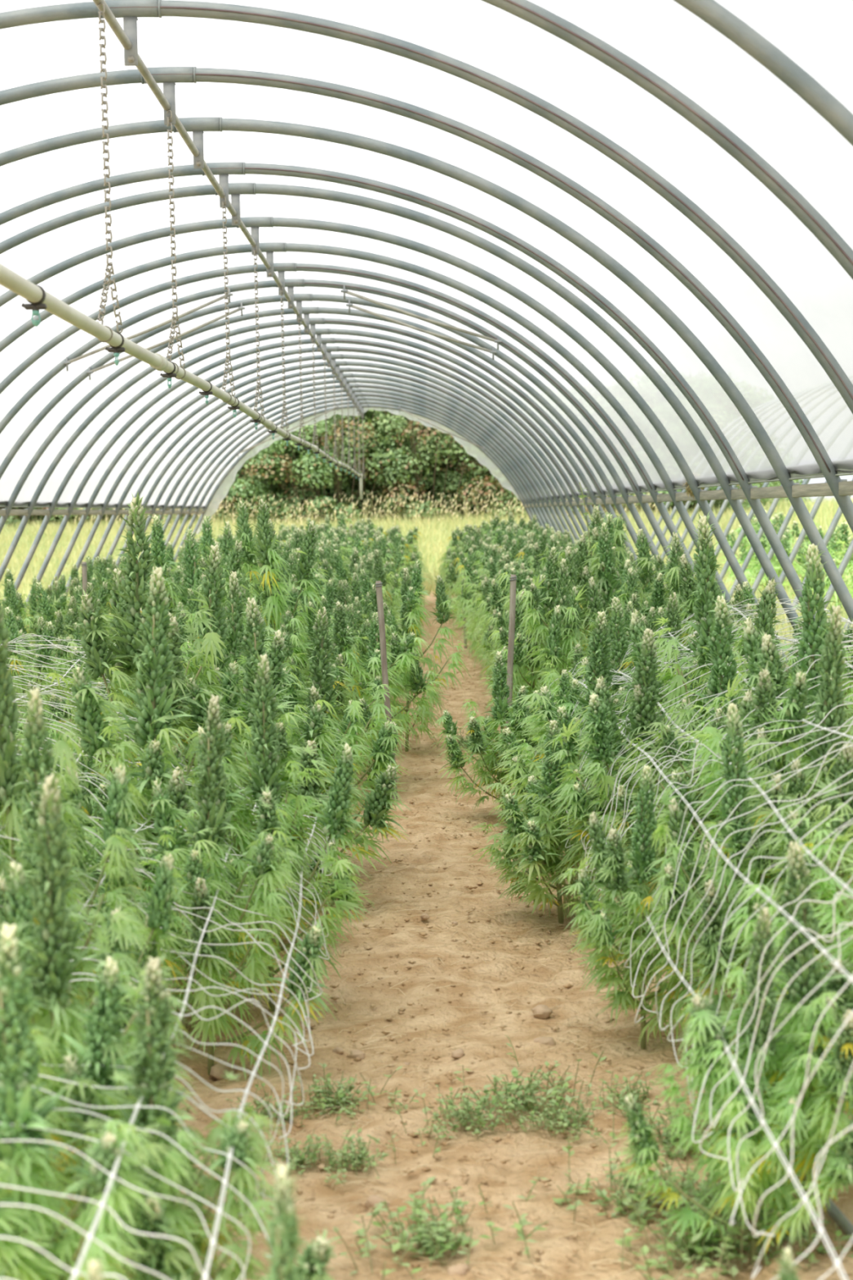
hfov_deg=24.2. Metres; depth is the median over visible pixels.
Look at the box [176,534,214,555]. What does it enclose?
flowering plant
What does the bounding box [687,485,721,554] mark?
arch
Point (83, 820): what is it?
flowering plant
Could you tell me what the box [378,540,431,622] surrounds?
flowering plant
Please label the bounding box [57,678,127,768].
flowering plant
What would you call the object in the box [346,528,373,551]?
flowering plant
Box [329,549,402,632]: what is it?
flowering plant
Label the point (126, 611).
flowering plant
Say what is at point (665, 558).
flowering plant
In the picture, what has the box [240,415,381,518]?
shrub
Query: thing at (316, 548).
flowering plant
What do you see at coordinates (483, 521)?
flowering plant
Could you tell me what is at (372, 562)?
flowering plant
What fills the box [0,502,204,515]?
board
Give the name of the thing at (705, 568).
flowering plant
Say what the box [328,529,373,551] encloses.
flowering plant
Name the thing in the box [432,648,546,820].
flowering plant
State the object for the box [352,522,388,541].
flowering plant
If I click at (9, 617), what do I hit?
flowering plant
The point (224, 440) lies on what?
arch
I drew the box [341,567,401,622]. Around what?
flowering plant
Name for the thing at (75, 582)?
flowering plant
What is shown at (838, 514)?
arch
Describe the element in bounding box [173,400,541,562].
arch
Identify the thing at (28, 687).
flowering plant
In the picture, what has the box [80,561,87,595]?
wooden stake
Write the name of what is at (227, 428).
arch
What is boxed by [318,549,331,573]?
flowering plant
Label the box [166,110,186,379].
chain
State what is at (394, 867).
litter
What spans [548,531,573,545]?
flowering plant
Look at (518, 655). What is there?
flowering plant
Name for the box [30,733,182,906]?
flowering plant
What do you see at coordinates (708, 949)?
flowering plant
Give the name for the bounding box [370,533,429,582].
flowering plant
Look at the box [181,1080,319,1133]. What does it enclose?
clump
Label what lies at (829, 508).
grass
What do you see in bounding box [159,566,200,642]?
flowering plant
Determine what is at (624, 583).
flowering plant
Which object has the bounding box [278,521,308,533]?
flowering plant
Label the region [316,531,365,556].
flowering plant
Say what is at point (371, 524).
flowering plant
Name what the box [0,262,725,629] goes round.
arch
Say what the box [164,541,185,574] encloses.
flowering plant
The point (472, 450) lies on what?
film
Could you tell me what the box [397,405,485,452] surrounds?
pipe
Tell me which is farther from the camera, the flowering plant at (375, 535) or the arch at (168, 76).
the flowering plant at (375, 535)
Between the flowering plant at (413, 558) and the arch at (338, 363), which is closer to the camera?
the arch at (338, 363)
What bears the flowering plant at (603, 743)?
on the floor
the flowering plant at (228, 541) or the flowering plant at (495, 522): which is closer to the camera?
the flowering plant at (228, 541)
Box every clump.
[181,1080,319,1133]
[235,1062,420,1125]
[250,1129,351,1174]
[305,1122,399,1184]
[333,1176,548,1279]
[392,1084,522,1158]
[430,729,470,747]
[444,1035,606,1128]
[478,1139,721,1234]
[509,1095,648,1144]
[565,1150,812,1224]
[574,1066,690,1123]
[606,1095,723,1175]
[614,1187,772,1279]
[658,1177,852,1273]
[661,1085,790,1141]
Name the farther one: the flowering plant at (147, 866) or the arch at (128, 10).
the arch at (128, 10)
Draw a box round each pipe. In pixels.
[0,263,363,499]
[62,288,232,371]
[85,302,244,380]
[92,0,362,414]
[235,404,339,457]
[340,284,501,349]
[346,299,496,359]
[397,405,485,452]
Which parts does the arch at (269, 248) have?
bracket plate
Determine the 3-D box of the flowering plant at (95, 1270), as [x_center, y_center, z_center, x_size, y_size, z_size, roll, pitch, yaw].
[-0.341,1.086,2.352,0.323,0.744,0.341,1,4,32]
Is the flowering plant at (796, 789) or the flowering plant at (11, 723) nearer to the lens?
the flowering plant at (796, 789)
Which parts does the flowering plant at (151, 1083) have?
stem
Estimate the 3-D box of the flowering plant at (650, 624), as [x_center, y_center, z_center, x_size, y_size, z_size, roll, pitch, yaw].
[1.161,0.342,11.001,0.801,1.052,0.730,2,5,37]
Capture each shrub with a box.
[0,506,62,524]
[0,506,105,527]
[15,506,153,529]
[88,462,253,524]
[168,431,334,523]
[223,409,450,527]
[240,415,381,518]
[279,417,492,525]
[314,409,528,524]
[386,433,499,516]
[422,429,600,519]
[457,476,515,516]
[488,484,710,523]
[612,483,764,513]
[670,479,810,512]
[751,479,809,503]
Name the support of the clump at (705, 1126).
on the floor
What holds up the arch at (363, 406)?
on the floor
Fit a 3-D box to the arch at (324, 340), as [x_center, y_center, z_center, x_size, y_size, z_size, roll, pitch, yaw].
[-1.132,-1.572,22.833,7.797,3.763,0.079,-1,4,0]
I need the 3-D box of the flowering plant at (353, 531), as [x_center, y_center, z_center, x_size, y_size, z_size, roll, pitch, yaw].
[-0.877,-0.776,26.120,0.948,1.414,0.795,-4,5,-39]
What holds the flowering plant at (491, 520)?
on the floor
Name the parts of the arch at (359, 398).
bracket plate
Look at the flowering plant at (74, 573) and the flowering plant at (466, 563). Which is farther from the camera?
the flowering plant at (466, 563)
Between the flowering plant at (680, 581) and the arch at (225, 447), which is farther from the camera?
the arch at (225, 447)
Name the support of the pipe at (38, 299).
hanging from the chain at (105, 135)
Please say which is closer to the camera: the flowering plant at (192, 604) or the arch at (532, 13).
the arch at (532, 13)
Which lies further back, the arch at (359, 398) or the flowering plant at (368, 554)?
the arch at (359, 398)
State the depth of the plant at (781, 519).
32.46 m
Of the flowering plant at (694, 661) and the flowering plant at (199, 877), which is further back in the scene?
the flowering plant at (694, 661)
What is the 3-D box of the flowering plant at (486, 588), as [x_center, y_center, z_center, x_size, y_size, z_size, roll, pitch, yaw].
[0.714,-0.058,16.272,0.860,1.188,0.734,-4,4,-33]
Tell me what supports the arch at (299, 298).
on the floor
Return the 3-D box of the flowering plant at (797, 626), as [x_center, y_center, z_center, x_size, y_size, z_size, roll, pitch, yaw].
[1.686,0.415,9.275,0.818,1.132,0.815,-3,4,-32]
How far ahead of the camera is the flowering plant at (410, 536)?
31.40 m
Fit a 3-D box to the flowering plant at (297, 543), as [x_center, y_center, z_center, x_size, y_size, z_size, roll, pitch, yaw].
[-1.059,-0.322,18.680,1.000,1.486,1.053,-5,5,-44]
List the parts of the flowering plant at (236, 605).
stem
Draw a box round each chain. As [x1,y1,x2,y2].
[97,3,124,347]
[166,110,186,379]
[222,195,235,404]
[253,245,265,423]
[280,287,289,438]
[297,315,306,445]
[311,336,319,452]
[323,354,329,459]
[332,368,338,464]
[340,381,345,467]
[346,394,351,470]
[352,400,356,474]
[357,408,361,476]
[361,414,365,478]
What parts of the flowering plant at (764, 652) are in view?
stem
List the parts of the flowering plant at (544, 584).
stem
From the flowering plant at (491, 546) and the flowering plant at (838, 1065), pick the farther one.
the flowering plant at (491, 546)
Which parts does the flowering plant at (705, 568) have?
stem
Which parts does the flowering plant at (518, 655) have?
stem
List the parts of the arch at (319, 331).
bracket plate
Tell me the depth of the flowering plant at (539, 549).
18.37 m
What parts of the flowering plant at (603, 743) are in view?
stem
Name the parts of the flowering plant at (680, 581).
stem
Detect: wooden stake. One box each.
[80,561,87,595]
[374,580,398,801]
[460,552,466,648]
[506,574,516,787]
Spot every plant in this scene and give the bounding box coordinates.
[0,568,70,686]
[0,579,35,657]
[0,580,156,1031]
[0,588,42,653]
[0,604,74,722]
[0,605,37,709]
[0,607,93,736]
[0,681,198,1175]
[0,723,62,795]
[0,769,198,1279]
[0,805,146,972]
[0,832,135,1008]
[0,916,218,1279]
[2,798,164,1000]
[8,1009,200,1236]
[9,679,104,786]
[15,690,114,786]
[16,744,31,796]
[17,580,112,737]
[17,609,97,739]
[20,492,252,876]
[26,573,82,644]
[29,951,337,1279]
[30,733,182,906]
[38,562,317,986]
[44,577,112,639]
[49,603,115,689]
[52,556,113,622]
[54,586,117,688]
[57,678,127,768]
[66,555,111,617]
[69,647,127,766]
[75,844,249,1014]
[78,1253,111,1279]
[90,602,187,682]
[92,554,135,641]
[94,754,194,786]
[100,555,117,608]
[103,554,117,610]
[106,626,186,654]
[108,551,181,604]
[124,542,305,838]
[128,692,337,1079]
[141,514,254,649]
[148,586,213,657]
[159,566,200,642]
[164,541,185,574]
[164,545,201,568]
[165,593,410,903]
[170,566,203,616]
[176,514,306,674]
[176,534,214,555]
[177,536,200,561]
[181,568,335,825]
[183,497,334,703]
[185,650,374,1013]
[186,816,341,941]
[195,534,220,542]
[196,538,222,567]
[217,530,258,553]
[217,1157,313,1279]
[220,555,255,591]
[222,604,311,734]
[222,615,308,729]
[235,584,312,684]
[238,566,308,674]
[240,573,310,681]
[251,537,295,549]
[254,533,284,547]
[259,540,328,598]
[275,540,286,555]
[277,604,410,874]
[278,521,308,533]
[278,528,288,542]
[279,528,351,585]
[280,524,295,535]
[281,547,328,684]
[282,553,328,686]
[284,524,304,537]
[284,525,297,538]
[284,533,303,550]
[292,525,328,539]
[295,526,333,539]
[296,523,330,539]
[298,603,373,742]
[300,653,394,775]
[301,600,373,724]
[302,524,342,533]
[302,528,359,555]
[302,567,405,703]
[305,511,353,532]
[306,524,346,539]
[306,573,386,684]
[314,548,359,564]
[315,537,352,559]
[315,541,351,584]
[315,558,338,594]
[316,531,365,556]
[316,537,351,568]
[316,537,352,568]
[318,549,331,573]
[319,573,386,648]
[319,595,399,754]
[320,522,332,532]
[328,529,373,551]
[328,600,447,774]
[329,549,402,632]
[329,556,403,682]
[331,539,353,554]
[333,527,373,551]
[334,524,370,540]
[334,549,402,635]
[337,517,377,528]
[337,529,377,547]
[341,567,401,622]
[342,534,417,621]
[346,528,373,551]
[346,556,422,627]
[348,549,407,614]
[348,552,402,629]
[348,560,407,622]
[351,555,402,630]
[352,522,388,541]
[352,591,404,699]
[353,517,379,536]
[358,533,430,622]
[358,559,471,751]
[360,525,373,538]
[360,527,427,614]
[360,534,413,623]
[363,548,411,616]
[365,556,417,622]
[370,527,424,579]
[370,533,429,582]
[374,525,423,586]
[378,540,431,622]
[384,528,420,555]
[391,527,425,584]
[395,524,425,573]
[409,546,427,590]
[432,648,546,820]
[437,524,495,596]
[437,528,471,603]
[439,528,465,579]
[439,530,466,601]
[440,524,502,594]
[440,533,484,595]
[440,535,499,622]
[441,535,479,627]
[444,524,477,553]
[446,526,488,593]
[446,542,524,641]
[449,542,488,621]
[449,543,524,641]
[451,550,488,643]
[453,529,494,575]
[453,533,488,580]
[453,543,493,634]
[454,543,515,616]
[455,553,505,631]
[455,554,506,668]
[457,524,525,593]
[457,539,500,610]
[462,561,519,668]
[463,560,533,677]
[465,564,515,676]
[465,718,624,923]
[468,542,533,638]
[471,560,527,645]
[472,563,546,703]
[474,562,536,662]
[474,596,572,742]
[475,575,561,699]
[477,519,515,533]
[479,522,511,537]
[479,608,547,744]
[480,511,533,537]
[480,521,519,539]
[481,524,502,537]
[481,603,515,695]
[482,532,595,703]
[489,519,511,536]
[489,702,557,806]
[490,546,611,729]
[490,608,678,847]
[493,519,540,541]
[493,668,588,822]
[497,531,548,551]
[497,537,535,555]
[498,524,541,551]
[502,532,533,561]
[506,551,512,562]
[510,535,562,561]
[514,542,573,564]
[518,513,550,530]
[524,522,554,537]
[524,526,541,537]
[524,528,588,581]
[524,639,616,753]
[527,529,573,544]
[532,503,653,614]
[533,529,573,546]
[536,522,563,542]
[537,625,732,915]
[543,545,618,605]
[546,531,577,551]
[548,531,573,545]
[548,697,631,840]
[550,511,662,672]
[553,762,725,1049]
[554,595,666,753]
[560,533,568,551]
[569,582,624,655]
[582,591,669,663]
[586,571,670,646]
[600,606,687,689]
[604,706,786,920]
[610,531,749,676]
[611,902,852,1266]
[613,591,752,868]
[616,512,788,838]
[617,656,746,782]
[624,546,655,565]
[628,544,655,569]
[634,554,696,600]
[635,698,827,1054]
[638,572,693,667]
[646,583,714,638]
[646,661,852,995]
[654,629,709,707]
[656,576,756,671]
[657,590,706,693]
[665,558,671,596]
[671,835,852,1238]
[682,597,765,646]
[683,583,751,644]
[685,650,791,821]
[693,539,852,822]
[697,735,852,1066]
[712,811,852,1151]
[714,513,778,582]
[720,601,852,968]
[721,516,773,593]
[730,610,759,650]
[730,625,845,688]
[737,510,804,597]
[744,512,806,595]
[773,1244,801,1279]
[774,521,852,608]
[775,610,852,738]
[780,706,852,808]
[782,646,852,734]
[788,657,852,770]
[812,520,852,610]
[812,521,852,608]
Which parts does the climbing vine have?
stem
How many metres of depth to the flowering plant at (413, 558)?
27.95 m
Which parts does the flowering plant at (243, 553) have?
stem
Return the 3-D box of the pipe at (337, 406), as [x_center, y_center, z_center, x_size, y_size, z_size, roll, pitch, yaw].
[-2.475,-3.737,35.550,1.860,0.914,0.030,-1,4,0]
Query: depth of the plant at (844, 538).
23.49 m
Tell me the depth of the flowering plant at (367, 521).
33.48 m
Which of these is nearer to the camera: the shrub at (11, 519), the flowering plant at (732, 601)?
the flowering plant at (732, 601)
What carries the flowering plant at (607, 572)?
on the floor
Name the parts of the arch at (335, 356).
bracket plate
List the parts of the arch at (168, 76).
bracket plate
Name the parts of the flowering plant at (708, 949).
stem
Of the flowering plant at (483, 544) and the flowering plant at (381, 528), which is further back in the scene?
the flowering plant at (381, 528)
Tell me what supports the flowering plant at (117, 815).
on the floor
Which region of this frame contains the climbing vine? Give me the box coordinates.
[578,481,596,558]
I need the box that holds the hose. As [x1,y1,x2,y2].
[651,911,852,1242]
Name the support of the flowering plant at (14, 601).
on the floor
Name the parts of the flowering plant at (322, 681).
stem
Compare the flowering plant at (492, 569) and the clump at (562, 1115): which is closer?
the clump at (562, 1115)
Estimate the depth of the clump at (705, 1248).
4.18 m
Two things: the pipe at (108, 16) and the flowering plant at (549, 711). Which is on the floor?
the flowering plant at (549, 711)
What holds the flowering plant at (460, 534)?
on the floor
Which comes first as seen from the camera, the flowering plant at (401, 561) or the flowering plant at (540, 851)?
the flowering plant at (540, 851)
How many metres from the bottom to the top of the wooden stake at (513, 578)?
1.365 m
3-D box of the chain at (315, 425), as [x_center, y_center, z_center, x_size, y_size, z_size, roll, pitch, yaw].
[-1.151,-2.519,20.399,0.060,1.175,0.278,-1,4,0]
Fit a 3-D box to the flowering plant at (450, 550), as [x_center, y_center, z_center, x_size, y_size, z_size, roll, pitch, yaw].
[0.675,-1.102,31.968,0.865,1.328,1.055,-2,4,-14]
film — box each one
[0,0,852,507]
[195,407,520,533]
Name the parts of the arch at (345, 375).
bracket plate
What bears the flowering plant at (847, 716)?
on the floor
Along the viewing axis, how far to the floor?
5.79 m
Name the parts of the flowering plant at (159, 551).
stem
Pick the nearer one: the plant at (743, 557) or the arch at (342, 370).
the arch at (342, 370)
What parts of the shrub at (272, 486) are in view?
stem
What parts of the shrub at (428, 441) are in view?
stem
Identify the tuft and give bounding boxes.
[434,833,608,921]
[682,479,703,497]
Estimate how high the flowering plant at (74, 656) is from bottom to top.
0.919 m
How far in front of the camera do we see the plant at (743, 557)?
30.85 m
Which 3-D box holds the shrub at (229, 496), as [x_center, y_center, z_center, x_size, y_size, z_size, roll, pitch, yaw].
[-6.976,-4.498,54.389,4.904,3.394,3.139,-2,4,-7]
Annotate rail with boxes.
[524,468,852,507]
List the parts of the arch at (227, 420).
bracket plate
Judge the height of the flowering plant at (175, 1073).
0.564 m
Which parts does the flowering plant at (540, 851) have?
stem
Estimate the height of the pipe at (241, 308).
0.670 m
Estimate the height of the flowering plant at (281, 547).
1.347 m
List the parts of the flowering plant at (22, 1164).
stem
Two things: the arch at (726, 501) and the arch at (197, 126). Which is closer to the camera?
the arch at (197, 126)
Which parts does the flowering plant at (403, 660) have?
stem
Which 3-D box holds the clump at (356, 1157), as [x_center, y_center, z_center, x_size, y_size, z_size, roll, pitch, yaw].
[-0.181,1.253,4.893,0.234,0.069,0.375,-1,4,6]
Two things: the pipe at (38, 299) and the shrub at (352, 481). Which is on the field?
the shrub at (352, 481)
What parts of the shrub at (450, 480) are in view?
stem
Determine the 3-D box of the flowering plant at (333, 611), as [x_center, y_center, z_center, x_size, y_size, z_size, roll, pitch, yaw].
[-0.564,0.240,13.371,0.689,1.028,0.741,-2,4,-9]
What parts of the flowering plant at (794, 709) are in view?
stem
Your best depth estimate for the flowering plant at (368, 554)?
22.50 m
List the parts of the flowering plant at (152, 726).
stem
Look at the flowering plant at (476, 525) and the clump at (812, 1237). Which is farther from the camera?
the flowering plant at (476, 525)
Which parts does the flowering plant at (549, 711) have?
stem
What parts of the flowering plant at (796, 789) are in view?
stem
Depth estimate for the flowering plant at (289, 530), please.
33.42 m
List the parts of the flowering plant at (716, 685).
stem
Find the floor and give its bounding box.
[31,591,852,1279]
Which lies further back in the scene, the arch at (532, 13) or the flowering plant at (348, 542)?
the flowering plant at (348, 542)
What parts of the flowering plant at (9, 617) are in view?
stem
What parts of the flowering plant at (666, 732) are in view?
stem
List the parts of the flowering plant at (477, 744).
stem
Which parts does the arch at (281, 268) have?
bracket plate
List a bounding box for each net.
[0,633,355,1279]
[532,598,852,1279]
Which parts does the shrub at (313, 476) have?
stem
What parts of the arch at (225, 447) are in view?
bracket plate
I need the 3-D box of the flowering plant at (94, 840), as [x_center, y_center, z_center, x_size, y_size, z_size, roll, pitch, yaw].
[-1.177,0.845,6.284,0.756,0.759,0.765,-1,4,-2]
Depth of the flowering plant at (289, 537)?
22.79 m
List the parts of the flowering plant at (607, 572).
stem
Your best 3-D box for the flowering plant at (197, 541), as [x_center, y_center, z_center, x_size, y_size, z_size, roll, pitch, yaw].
[-2.145,-0.396,20.984,0.987,1.369,0.967,1,4,31]
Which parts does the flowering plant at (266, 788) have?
stem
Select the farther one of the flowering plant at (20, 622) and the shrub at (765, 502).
the shrub at (765, 502)
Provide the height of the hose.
0.024 m
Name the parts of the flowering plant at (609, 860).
stem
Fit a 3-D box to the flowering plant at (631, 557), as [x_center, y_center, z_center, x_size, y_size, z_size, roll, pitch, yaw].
[1.707,-0.170,16.891,0.771,1.309,0.818,-2,4,-20]
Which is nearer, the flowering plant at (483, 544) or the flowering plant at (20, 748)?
the flowering plant at (20, 748)
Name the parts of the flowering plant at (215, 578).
stem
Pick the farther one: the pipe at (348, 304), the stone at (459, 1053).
the pipe at (348, 304)
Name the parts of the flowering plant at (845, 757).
stem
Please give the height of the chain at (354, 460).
1.194 m
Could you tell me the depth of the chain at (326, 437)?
22.75 m
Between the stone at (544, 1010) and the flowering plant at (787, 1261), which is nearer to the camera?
the flowering plant at (787, 1261)
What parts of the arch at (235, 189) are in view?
bracket plate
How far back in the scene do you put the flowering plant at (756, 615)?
10.59 m
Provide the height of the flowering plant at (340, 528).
1.510 m
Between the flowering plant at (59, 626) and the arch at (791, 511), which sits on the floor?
the flowering plant at (59, 626)
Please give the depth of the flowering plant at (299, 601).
14.34 m
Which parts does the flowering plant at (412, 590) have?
stem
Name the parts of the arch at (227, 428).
bracket plate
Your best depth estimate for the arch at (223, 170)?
11.31 m
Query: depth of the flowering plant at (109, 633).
13.30 m
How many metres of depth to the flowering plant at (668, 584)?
13.10 m
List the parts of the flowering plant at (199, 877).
stem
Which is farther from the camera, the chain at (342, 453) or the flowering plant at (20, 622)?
the chain at (342, 453)
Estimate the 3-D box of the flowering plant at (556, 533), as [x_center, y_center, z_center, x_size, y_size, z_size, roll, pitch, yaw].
[1.662,-0.784,25.993,0.946,1.347,0.972,-3,4,-29]
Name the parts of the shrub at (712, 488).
stem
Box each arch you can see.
[0,0,852,413]
[0,66,852,532]
[0,117,852,622]
[0,162,852,688]
[0,182,816,664]
[0,217,786,664]
[0,242,736,607]
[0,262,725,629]
[0,279,673,558]
[0,293,665,566]
[0,306,640,545]
[0,317,640,581]
[2,328,620,619]
[24,337,593,611]
[28,346,591,641]
[65,353,588,595]
[80,360,583,585]
[106,367,579,559]
[107,378,564,608]
[115,373,575,568]
[137,383,562,561]
[156,388,555,545]
[164,392,546,550]
[172,396,545,550]
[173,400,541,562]
[177,404,533,567]
[481,0,852,279]
[635,501,671,568]
[651,488,686,555]
[661,501,691,560]
[673,0,852,145]
[676,487,709,550]
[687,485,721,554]
[695,484,737,560]
[714,483,752,559]
[720,481,769,579]
[728,484,782,597]
[751,478,810,594]
[771,480,826,606]
[782,479,852,626]
[822,538,852,608]
[840,617,850,634]
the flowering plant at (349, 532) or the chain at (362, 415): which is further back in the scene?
the chain at (362, 415)
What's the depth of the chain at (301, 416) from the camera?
18.17 m
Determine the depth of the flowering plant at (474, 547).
24.98 m
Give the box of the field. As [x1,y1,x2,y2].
[23,516,851,605]
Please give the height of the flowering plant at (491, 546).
1.196 m
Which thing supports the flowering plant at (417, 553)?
on the floor
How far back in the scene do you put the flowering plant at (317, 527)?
30.25 m
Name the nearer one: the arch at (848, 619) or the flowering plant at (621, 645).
the flowering plant at (621, 645)
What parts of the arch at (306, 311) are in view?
bracket plate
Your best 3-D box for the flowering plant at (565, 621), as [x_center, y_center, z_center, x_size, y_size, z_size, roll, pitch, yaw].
[0.791,0.138,11.667,0.805,1.391,0.758,2,5,44]
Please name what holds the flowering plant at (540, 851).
on the floor
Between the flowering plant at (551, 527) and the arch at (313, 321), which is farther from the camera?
the flowering plant at (551, 527)
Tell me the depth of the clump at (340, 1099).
5.34 m
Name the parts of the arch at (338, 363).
bracket plate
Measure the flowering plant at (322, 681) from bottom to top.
1.209 m
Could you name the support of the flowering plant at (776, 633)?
on the floor
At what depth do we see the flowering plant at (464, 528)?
34.61 m
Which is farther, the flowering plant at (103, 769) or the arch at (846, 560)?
the arch at (846, 560)
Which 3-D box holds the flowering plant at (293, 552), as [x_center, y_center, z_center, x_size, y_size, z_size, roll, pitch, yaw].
[-1.035,-0.119,16.739,0.804,1.321,0.997,-2,4,-15]
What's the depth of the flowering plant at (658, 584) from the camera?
12.15 m
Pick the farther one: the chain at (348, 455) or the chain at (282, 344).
the chain at (348, 455)
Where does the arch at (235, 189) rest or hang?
on the floor
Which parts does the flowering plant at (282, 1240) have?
stem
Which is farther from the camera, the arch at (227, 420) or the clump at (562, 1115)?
the arch at (227, 420)
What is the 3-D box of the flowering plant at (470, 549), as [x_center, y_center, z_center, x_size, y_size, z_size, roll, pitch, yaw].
[0.781,-0.518,23.522,0.890,1.268,1.077,-1,3,9]
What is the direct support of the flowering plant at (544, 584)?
on the floor
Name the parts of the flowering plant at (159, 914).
stem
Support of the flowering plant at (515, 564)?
on the floor
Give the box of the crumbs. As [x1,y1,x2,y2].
[134,657,752,1279]
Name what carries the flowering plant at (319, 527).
on the floor
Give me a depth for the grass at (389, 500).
50.78 m
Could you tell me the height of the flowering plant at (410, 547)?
1.317 m
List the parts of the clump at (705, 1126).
stem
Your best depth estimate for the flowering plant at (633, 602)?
11.55 m
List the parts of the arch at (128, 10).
bracket plate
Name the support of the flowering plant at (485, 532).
on the floor
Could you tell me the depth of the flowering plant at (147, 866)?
6.08 m
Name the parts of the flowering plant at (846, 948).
stem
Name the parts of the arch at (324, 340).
bracket plate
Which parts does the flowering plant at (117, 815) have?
stem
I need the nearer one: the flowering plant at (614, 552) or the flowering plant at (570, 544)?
the flowering plant at (614, 552)
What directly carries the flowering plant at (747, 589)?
on the floor
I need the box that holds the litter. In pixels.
[66,688,852,1279]
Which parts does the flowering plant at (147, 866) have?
stem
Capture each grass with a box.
[0,504,852,599]
[0,514,235,644]
[62,488,662,540]
[572,496,852,664]
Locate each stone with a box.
[209,1059,237,1079]
[332,1047,343,1054]
[350,1049,364,1058]
[364,1195,389,1210]
[420,913,429,920]
[447,1263,470,1275]
[451,1048,465,1058]
[531,1004,552,1018]
[533,1036,555,1045]
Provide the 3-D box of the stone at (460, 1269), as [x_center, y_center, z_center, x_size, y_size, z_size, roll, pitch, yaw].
[0.067,1.323,4.163,0.050,0.031,0.043,-2,4,-6]
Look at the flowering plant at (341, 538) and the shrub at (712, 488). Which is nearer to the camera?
the flowering plant at (341, 538)
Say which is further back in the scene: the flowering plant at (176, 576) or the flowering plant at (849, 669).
the flowering plant at (176, 576)
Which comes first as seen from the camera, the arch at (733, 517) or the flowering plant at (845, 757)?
the flowering plant at (845, 757)
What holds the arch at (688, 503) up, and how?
on the field
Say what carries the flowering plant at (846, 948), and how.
on the floor
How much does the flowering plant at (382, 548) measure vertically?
1.344 m
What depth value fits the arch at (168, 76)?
8.88 m
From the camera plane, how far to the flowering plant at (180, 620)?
11.99 m
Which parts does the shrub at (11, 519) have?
stem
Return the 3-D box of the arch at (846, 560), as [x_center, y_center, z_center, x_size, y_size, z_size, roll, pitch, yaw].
[7.109,-1.438,18.254,7.794,3.756,0.061,-1,4,0]
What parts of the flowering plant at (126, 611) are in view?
stem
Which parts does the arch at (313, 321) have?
bracket plate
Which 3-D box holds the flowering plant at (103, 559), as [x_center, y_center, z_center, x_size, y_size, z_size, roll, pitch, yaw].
[-2.975,-0.195,19.129,0.889,1.241,0.843,2,5,43]
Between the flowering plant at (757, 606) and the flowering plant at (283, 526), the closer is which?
the flowering plant at (757, 606)
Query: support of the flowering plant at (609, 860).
on the floor
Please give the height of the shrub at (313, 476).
4.291 m
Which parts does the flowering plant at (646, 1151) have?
stem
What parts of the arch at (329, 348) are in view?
bracket plate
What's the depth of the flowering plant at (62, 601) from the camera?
15.40 m
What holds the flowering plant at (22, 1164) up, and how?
on the floor
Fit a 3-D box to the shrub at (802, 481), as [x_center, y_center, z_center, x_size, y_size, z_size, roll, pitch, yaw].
[15.861,-7.064,92.092,3.277,3.140,4.666,-3,4,-28]
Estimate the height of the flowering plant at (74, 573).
1.274 m
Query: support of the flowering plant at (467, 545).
on the floor
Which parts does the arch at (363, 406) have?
bracket plate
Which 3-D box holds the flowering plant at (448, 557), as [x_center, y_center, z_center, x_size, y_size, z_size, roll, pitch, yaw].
[0.616,-1.029,30.528,0.918,1.291,0.961,-1,4,8]
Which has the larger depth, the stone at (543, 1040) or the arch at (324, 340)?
the arch at (324, 340)
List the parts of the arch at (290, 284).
bracket plate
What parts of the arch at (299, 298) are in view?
bracket plate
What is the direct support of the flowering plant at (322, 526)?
on the floor
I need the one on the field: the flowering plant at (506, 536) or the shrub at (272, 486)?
the shrub at (272, 486)
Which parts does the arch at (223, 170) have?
bracket plate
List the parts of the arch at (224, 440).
bracket plate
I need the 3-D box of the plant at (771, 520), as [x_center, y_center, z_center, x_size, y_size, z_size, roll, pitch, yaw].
[5.556,-1.436,33.962,1.108,1.564,1.348,-5,5,-44]
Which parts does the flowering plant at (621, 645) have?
stem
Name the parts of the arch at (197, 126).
bracket plate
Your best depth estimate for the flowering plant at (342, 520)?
33.26 m
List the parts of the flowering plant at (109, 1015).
stem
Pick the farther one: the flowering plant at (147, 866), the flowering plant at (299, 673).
the flowering plant at (299, 673)
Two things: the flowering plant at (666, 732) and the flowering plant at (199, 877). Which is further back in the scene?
the flowering plant at (666, 732)
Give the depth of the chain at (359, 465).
34.42 m
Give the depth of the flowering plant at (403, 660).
11.58 m
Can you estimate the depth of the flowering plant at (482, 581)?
17.73 m
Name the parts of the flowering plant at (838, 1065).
stem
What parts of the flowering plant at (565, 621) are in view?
stem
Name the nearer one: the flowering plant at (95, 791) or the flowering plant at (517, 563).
the flowering plant at (95, 791)
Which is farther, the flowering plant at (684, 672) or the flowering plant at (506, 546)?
the flowering plant at (506, 546)
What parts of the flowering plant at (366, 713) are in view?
stem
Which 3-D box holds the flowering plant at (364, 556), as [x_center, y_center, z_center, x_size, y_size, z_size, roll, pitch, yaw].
[-0.582,-0.250,19.660,0.836,1.187,0.849,0,4,23]
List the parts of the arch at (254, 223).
bracket plate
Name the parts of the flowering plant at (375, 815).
stem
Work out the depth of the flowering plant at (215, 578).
8.49 m
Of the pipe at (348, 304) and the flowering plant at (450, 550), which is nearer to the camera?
the pipe at (348, 304)
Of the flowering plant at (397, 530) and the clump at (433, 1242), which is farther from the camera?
the flowering plant at (397, 530)
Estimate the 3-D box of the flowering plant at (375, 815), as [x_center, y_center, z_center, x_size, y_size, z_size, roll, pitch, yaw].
[-0.577,0.454,7.978,0.930,1.289,0.893,-3,4,-23]
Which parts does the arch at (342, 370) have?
bracket plate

